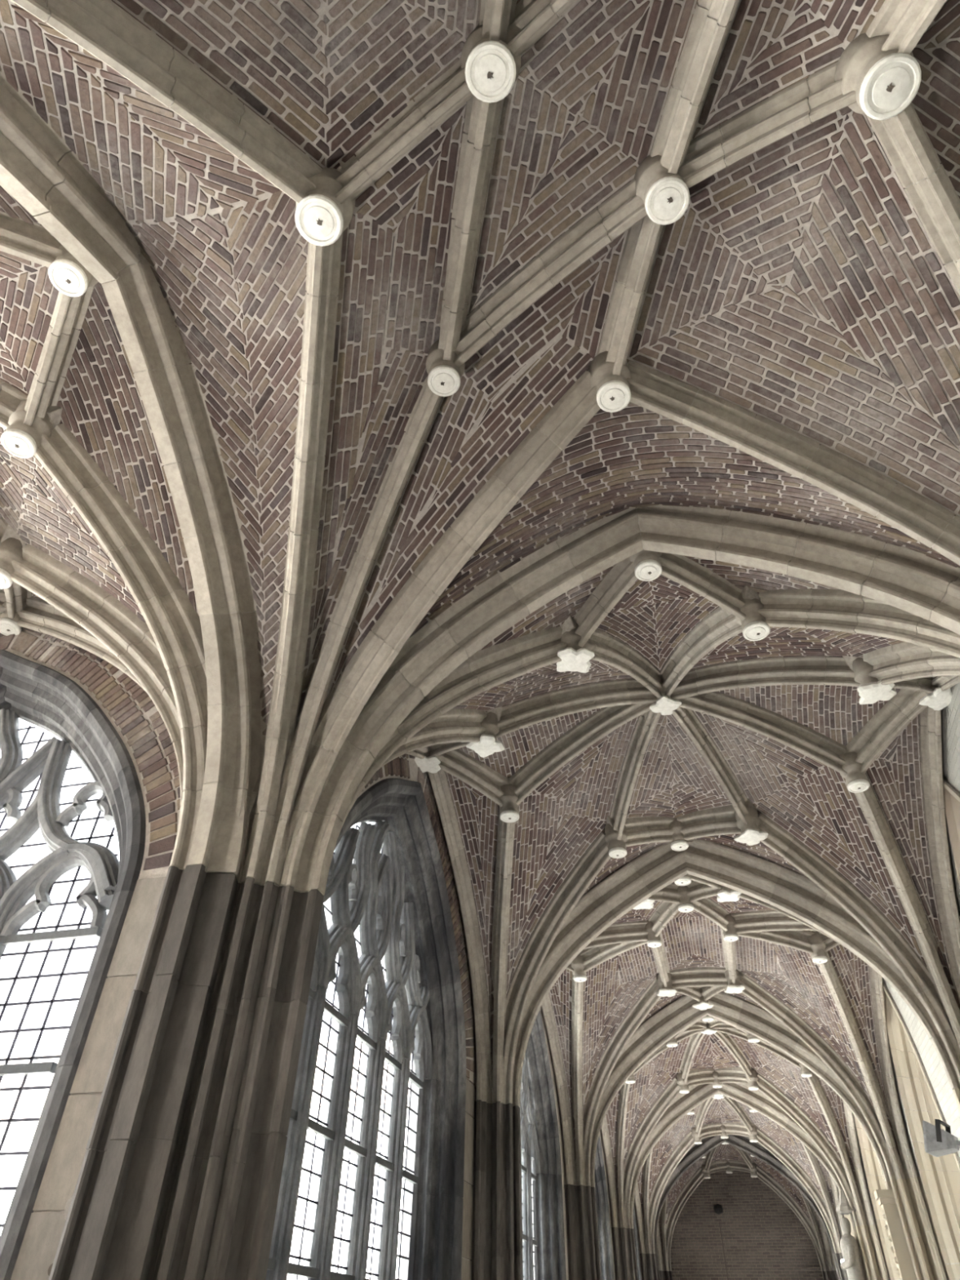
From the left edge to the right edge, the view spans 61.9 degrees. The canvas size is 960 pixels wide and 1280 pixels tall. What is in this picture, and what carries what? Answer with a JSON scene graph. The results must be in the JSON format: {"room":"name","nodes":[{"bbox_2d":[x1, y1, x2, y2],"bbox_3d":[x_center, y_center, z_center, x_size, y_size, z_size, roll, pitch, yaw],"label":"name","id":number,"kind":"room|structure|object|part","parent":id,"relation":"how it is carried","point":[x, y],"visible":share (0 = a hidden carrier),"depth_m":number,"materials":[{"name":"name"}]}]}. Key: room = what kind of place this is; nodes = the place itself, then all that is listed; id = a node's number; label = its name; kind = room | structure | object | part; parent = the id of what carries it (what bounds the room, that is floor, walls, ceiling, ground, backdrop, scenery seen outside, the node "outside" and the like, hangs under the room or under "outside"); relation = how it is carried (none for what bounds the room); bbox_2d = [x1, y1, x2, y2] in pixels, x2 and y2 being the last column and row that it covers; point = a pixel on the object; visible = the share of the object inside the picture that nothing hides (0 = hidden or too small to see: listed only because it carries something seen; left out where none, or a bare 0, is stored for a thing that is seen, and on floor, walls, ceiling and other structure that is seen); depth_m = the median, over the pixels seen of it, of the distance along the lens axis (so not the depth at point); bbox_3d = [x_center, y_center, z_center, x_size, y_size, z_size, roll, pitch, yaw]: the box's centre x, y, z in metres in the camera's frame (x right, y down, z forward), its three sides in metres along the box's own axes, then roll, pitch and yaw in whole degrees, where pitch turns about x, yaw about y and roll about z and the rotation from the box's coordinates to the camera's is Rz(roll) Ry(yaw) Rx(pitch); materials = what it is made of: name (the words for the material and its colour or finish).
{"room":"church interior","nodes":[
{"label":"church interior","id":0,"kind":"room"},
{"bbox_2d":[0,627,180,1279],"bbox_3d":[-3.558,1.889,4.529,4.530,6.300,0.474,-9,-43,11],"label":"wall","id":1,"kind":"structure","parent":0,"point":[127,706],"depth_m":4.06,"materials":[{"name":"stone"}]},
{"bbox_2d":[0,649,146,1279],"bbox_3d":[-3.425,1.972,4.481,3.612,4.717,0.650,-9,-43,11],"label":"window","id":2,"kind":"structure","parent":1,"relation":"in","point":[40,695],"depth_m":4.65,"materials":[{"name":"stone"}]},
{"bbox_2d":[0,185,250,883],"bbox_3d":[-4.043,-0.620,3.590,4.932,3.599,4.481,-9,-43,11],"label":"ceiling","id":3,"kind":"structure","parent":0,"point":[94,558],"depth_m":4.46,"materials":[{"name":"brick"}]},
{"bbox_2d":[0,0,959,887],"bbox_3d":[0.439,-1.391,2.825,4.620,2.627,4.736,-9,-43,11],"label":"ceiling","id":4,"kind":"structure","parent":0,"point":[454,291],"depth_m":3.80,"materials":[{"name":"brick"}]},
{"bbox_2d":[358,753,641,1279],"bbox_3d":[1.601,9.215,12.618,0.472,6.300,23.650,-9,-43,11],"label":"wall","id":5,"kind":"structure","parent":0,"point":[404,766],"depth_m":7.32,"materials":[{"name":"stone"}]},
{"bbox_2d":[266,777,466,1279],"bbox_3d":[-0.852,3.016,5.592,0.650,4.717,3.612,-9,-43,11],"label":"window","id":6,"kind":"structure","parent":5,"relation":"in","point":[386,881],"depth_m":6.08,"materials":[{"name":"stone"}]},
{"bbox_2d":[519,1010,566,1279],"bbox_3d":[0.334,6.113,9.035,0.650,4.717,3.612,-9,-43,11],"label":"window","id":7,"kind":"structure","parent":5,"relation":"in","point":[544,1258],"depth_m":10.18,"materials":[{"name":"stone"}]},
{"bbox_2d":[594,1136,614,1279],"bbox_3d":[1.520,9.210,12.477,0.650,4.717,3.612,-9,-43,11],"label":"window","id":8,"kind":"structure","parent":5,"relation":"in","point":[601,1190],"depth_m":13.80,"materials":[{"name":"stone"}]},
{"bbox_2d":[633,1204,641,1279],"bbox_3d":[2.705,12.306,15.920,0.650,4.717,3.612,-9,-43,11],"label":"window","id":9,"kind":"structure","parent":5,"relation":"in","point":[639,1273],"depth_m":17.26,"materials":[{"name":"stone"}]},
{"bbox_2d":[273,549,959,1104],"bbox_3d":[1.551,2.811,4.987,4.564,6.687,4.931,-9,-43,11],"label":"ceiling","id":10,"kind":"structure","parent":0,"point":[794,724],"depth_m":6.99,"materials":[{"name":"brick"}]},
{"bbox_3d":[-0.479,1.119,7.158,0.259,0.044,0.262,2,-42,-1],"label":"carved plate","id":11,"kind":"part","parent":10,"relation":"part of","materials":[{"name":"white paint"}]},
{"bbox_3d":[0.040,0.850,6.394,0.263,0.044,0.259,-25,-48,26],"label":"carved plate","id":12,"kind":"part","parent":10,"relation":"part of","materials":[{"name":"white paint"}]},
{"bbox_3d":[0.664,0.147,5.607,0.262,0.044,0.258,2,-42,-1],"label":"carved plate","id":13,"kind":"part","parent":10,"relation":"part of","materials":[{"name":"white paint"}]},
{"bbox_3d":[1.606,0.579,6.940,0.236,0.044,0.227,18,-44,-18],"label":"carved plate","id":14,"kind":"part","parent":10,"relation":"part of","materials":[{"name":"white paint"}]},
{"bbox_3d":[2.538,1.845,7.466,0.256,0.044,0.265,18,-44,-18],"label":"carved plate","id":15,"kind":"part","parent":10,"relation":"part of","materials":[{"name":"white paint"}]},
{"bbox_3d":[2.877,0.380,5.801,0.258,0.044,0.262,-16,-44,18],"label":"carved plate","id":16,"kind":"part","parent":10,"relation":"part of","materials":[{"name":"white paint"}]},
{"bbox_3d":[3.650,0.467,6.331,0.265,0.044,0.258,19,-45,-19],"label":"carved plate","id":17,"kind":"part","parent":10,"relation":"part of","materials":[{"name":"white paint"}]},
{"bbox_2d":[541,873,917,1186],"bbox_3d":[2.744,5.205,9.027,4.490,4.113,5.009,-9,-43,11],"label":"ceiling","id":18,"kind":"structure","parent":0,"point":[699,939],"depth_m":10.56,"materials":[{"name":"brick"}]},
{"bbox_3d":[1.815,2.938,8.895,0.266,0.044,0.273,-9,-43,11],"label":"carved plate","id":19,"kind":"part","parent":18,"relation":"part of","materials":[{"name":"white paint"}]},
{"bbox_3d":[2.586,4.878,11.051,0.260,0.044,0.261,2,-42,-1],"label":"carved plate","id":20,"kind":"part","parent":18,"relation":"part of","materials":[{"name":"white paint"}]},
{"bbox_3d":[3.263,5.351,11.686,0.257,0.044,0.265,27,-48,-26],"label":"carved plate","id":21,"kind":"part","parent":18,"relation":"part of","materials":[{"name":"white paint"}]},
{"bbox_3d":[2.716,2.795,8.714,0.266,0.044,0.273,-9,-43,11],"label":"carved plate","id":22,"kind":"part","parent":18,"relation":"part of","materials":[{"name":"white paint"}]},
{"bbox_3d":[3.475,4.772,10.912,0.262,0.044,0.259,-2,-42,4],"label":"carved plate","id":23,"kind":"part","parent":18,"relation":"part of","materials":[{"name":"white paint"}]},
{"bbox_2d":[600,1014,875,1228],"bbox_3d":[3.943,7.616,13.078,4.481,3.007,4.981,-9,-43,11],"label":"ceiling","id":24,"kind":"structure","parent":0,"point":[715,1051],"depth_m":14.36,"materials":[{"name":"brick"}]},
{"bbox_3d":[3.958,6.776,13.830,0.236,0.044,0.228,19,-45,-19],"label":"carved plate","id":25,"kind":"part","parent":24,"relation":"part of","materials":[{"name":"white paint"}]},
{"bbox_2d":[634,1093,844,1253],"bbox_3d":[5.128,10.733,16.502,4.480,3.066,4.981,-9,-43,11],"label":"ceiling","id":26,"kind":"structure","parent":0,"point":[720,1114],"depth_m":17.88,"materials":[{"name":"stone"}]},
{"bbox_3d":[5.144,9.873,17.273,0.236,0.044,0.228,19,-45,-19],"label":"carved plate","id":27,"kind":"part","parent":26,"relation":"part of","materials":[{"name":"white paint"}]},
{"bbox_2d":[657,1142,833,1271],"bbox_3d":[6.315,13.792,19.979,4.478,2.964,4.980,-9,-43,11],"label":"ceiling","id":28,"kind":"structure","parent":0,"point":[726,1157],"depth_m":21.33,"materials":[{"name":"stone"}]},
{"bbox_2d":[671,1170,822,1279],"bbox_3d":[6.884,16.465,20.695,6.400,6.400,0.001,-9,-43,11],"label":"wall","id":29,"kind":"structure","parent":0,"point":[763,1238],"depth_m":21.26,"materials":[{"name":"brick"}]},
{"bbox_2d":[714,1204,728,1279],"bbox_3d":[6.415,17.078,20.139,0.240,4.730,0.240,-9,-43,11],"label":"camera","id":30,"kind":"object","parent":29,"relation":"attached to","point":[718,1209],"visible":1,"depth_m":21.54,"materials":[{"name":"black plastic"}]},
{"bbox_2d":[828,682,959,1279],"bbox_3d":[5.816,6.947,9.978,0.715,6.300,28.300,-9,-43,11],"label":"wall","id":31,"kind":"structure","parent":0,"point":[924,1090],"depth_m":9.33,"materials":[{"name":"stone"}]},
{"bbox_2d":[922,1119,959,1156],"bbox_3d":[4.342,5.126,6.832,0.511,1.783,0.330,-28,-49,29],"label":"floodlight","id":32,"kind":"object","parent":31,"relation":"attached to","point":[938,1142],"visible":1,"depth_m":7.31,"materials":[{"name":"grey metal"}]},
{"bbox_3d":[4.442,4.567,7.233,0.281,0.107,0.040,-28,-49,29],"label":"bracket arm","id":33,"kind":"part","parent":32,"relation":"part of","materials":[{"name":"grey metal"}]},
{"bbox_3d":[-1.085,10.423,9.229,14.500,0.100,28.300,-9,-43,11],"label":"floor","id":34,"kind":"structure","parent":0,"visible":0},
{"bbox_2d":[48,858,324,1279],"bbox_3d":[-1.183,2.298,3.054,0.750,3.800,0.695,-9,-43,11],"label":"pier","id":35,"kind":"object","parent":34,"relation":"on","point":[180,1177],"visible":0.99,"depth_m":3.26,"materials":[{"name":"stone"}]},
{"bbox_2d":[0,69,267,871],"bbox_3d":[-1.790,-1.137,3.312,0.423,2.650,4.731,-9,-43,11],"label":"arch","id":36,"kind":"object","parent":35,"relation":"on","point":[38,169],"visible":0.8,"depth_m":4.10,"materials":[{"name":"stone"}]},
{"bbox_2d":[244,504,959,895],"bbox_3d":[1.007,-0.018,4.501,4.666,2.651,0.423,-9,-43,11],"label":"arch","id":37,"kind":"object","parent":35,"relation":"on","point":[903,578],"visible":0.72,"depth_m":4.69,"materials":[{"name":"stone"}]},
{"bbox_2d":[470,1066,522,1279],"bbox_3d":[0.097,5.372,6.470,0.503,3.800,0.800,-9,-43,11],"label":"pier","id":38,"kind":"object","parent":34,"relation":"on","point":[497,1224],"visible":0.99,"depth_m":6.80,"materials":[{"name":"stone"}]},
{"bbox_2d":[512,839,959,1106],"bbox_3d":[2.162,3.014,7.874,4.676,2.653,0.423,-9,-43,11],"label":"arch","id":39,"kind":"object","parent":38,"relation":"on","point":[793,893],"visible":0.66,"depth_m":8.09,"materials":[{"name":"stone"}]},
{"bbox_2d":[563,1151,601,1279],"bbox_3d":[1.283,8.469,9.912,0.503,3.800,0.800,-9,-43,11],"label":"pier","id":40,"kind":"object","parent":34,"relation":"on","point":[581,1220],"visible":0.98,"depth_m":10.35,"materials":[{"name":"stone"}]},
{"bbox_2d":[590,991,889,1187],"bbox_3d":[3.348,6.112,11.316,4.676,2.650,0.423,-9,-43,11],"label":"arch","id":41,"kind":"object","parent":40,"relation":"on","point":[680,1014],"visible":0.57,"depth_m":11.57,"materials":[{"name":"stone"}]},
{"bbox_2d":[608,1197,638,1279],"bbox_3d":[2.467,11.564,13.353,0.504,3.800,0.800,-9,-43,11],"label":"pier","id":42,"kind":"object","parent":34,"relation":"on","point":[625,1267],"visible":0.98,"depth_m":13.89,"materials":[{"name":"stone"}]},
{"bbox_2d":[630,1082,855,1228],"bbox_3d":[4.535,9.208,14.759,4.682,2.651,0.423,-9,-43,11],"label":"arch","id":43,"kind":"object","parent":42,"relation":"on","point":[757,1100],"visible":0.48,"depth_m":15.01,"materials":[{"name":"stone"}]},
{"bbox_2d":[636,1225,660,1279],"bbox_3d":[3.653,14.661,16.796,0.504,3.800,0.800,-9,-43,11],"label":"pier","id":44,"kind":"object","parent":34,"relation":"on","point":[649,1263],"visible":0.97,"depth_m":17.43,"materials":[{"name":"stone"}]},
{"bbox_2d":[654,1134,835,1253],"bbox_3d":[5.720,12.304,18.202,4.676,2.652,0.423,-9,-43,11],"label":"arch","id":45,"kind":"object","parent":44,"relation":"on","point":[696,1152],"visible":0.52,"depth_m":18.43,"materials":[{"name":"stone"}]},
{"bbox_2d":[657,1253,672,1279],"bbox_3d":[4.811,17.672,20.144,0.429,3.800,0.800,-9,-43,11],"label":"pier","id":46,"kind":"object","parent":34,"relation":"on","point":[664,1275],"visible":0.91,"depth_m":20.96,"materials":[{"name":"stone"}]},
{"bbox_2d":[821,1247,838,1279],"bbox_3d":[8.851,17.031,19.330,0.429,3.800,0.800,-9,-43,11],"label":"pier","id":47,"kind":"object","parent":34,"relation":"on","point":[827,1275],"visible":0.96,"depth_m":20.18,"materials":[{"name":"stone"}]},
{"bbox_2d":[832,1253,848,1279],"bbox_3d":[7.702,14.018,15.980,0.503,3.800,0.800,-9,-43,11],"label":"pier","id":48,"kind":"object","parent":34,"relation":"on","point":[842,1274],"visible":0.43,"depth_m":16.71,"materials":[{"name":"stone"}]},
{"bbox_2d":[852,1190,890,1279],"bbox_3d":[6.517,10.921,12.537,0.503,3.800,0.800,-9,-43,11],"label":"pier","id":49,"kind":"object","parent":34,"relation":"on","point":[867,1237],"visible":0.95,"depth_m":13.11,"materials":[{"name":"stone"}]},
{"bbox_2d":[835,1185,866,1279],"bbox_3d":[6.184,10.325,13.214,0.503,2.180,0.527,15,-43,-15],"label":"statue","id":50,"kind":"object","parent":49,"relation":"attached to","point":[852,1263],"visible":0.99,"depth_m":13.25,"materials":[{"name":"stone"}]},
{"bbox_2d":[873,1189,916,1279],"bbox_3d":[5.035,8.094,8.953,0.220,3.200,0.260,-9,-43,11],"label":"carved pilaster","id":51,"kind":"object","parent":34,"relation":"on","point":[886,1199],"visible":0.99,"depth_m":9.66,"materials":[{"name":"stone"}]},
{"bbox_2d":[885,1142,949,1279],"bbox_3d":[5.330,7.825,9.095,0.503,3.800,0.800,-9,-43,11],"label":"pier","id":52,"kind":"object","parent":34,"relation":"on","point":[925,1251],"visible":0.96,"depth_m":9.55,"materials":[{"name":"stone"}]},
{"bbox_2d":[952,1087,959,1111],"bbox_3d":[4.146,4.730,5.654,0.504,3.800,0.800,-9,-43,11],"label":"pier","id":53,"kind":"object","parent":34,"relation":"on","point":[956,1091],"visible":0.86,"depth_m":6.58,"materials":[{"name":"stone"}]},
{"label":"outside","id":54,"kind":"structure","parent":0,"visible":0},
{"bbox_3d":[-7.196,15.188,14.337,100.000,0.200,110.000,-9,-43,11],"label":"ground","id":55,"kind":"structure","parent":54,"visible":0},
{"bbox_2d":[0,1034,411,1279],"bbox_3d":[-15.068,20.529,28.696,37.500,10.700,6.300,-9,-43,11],"label":"window panes","id":56,"kind":"structure","parent":55,"relation":"on","point":[20,1135],"depth_m":26.41,"materials":[{"name":"white glass"}]}
]}

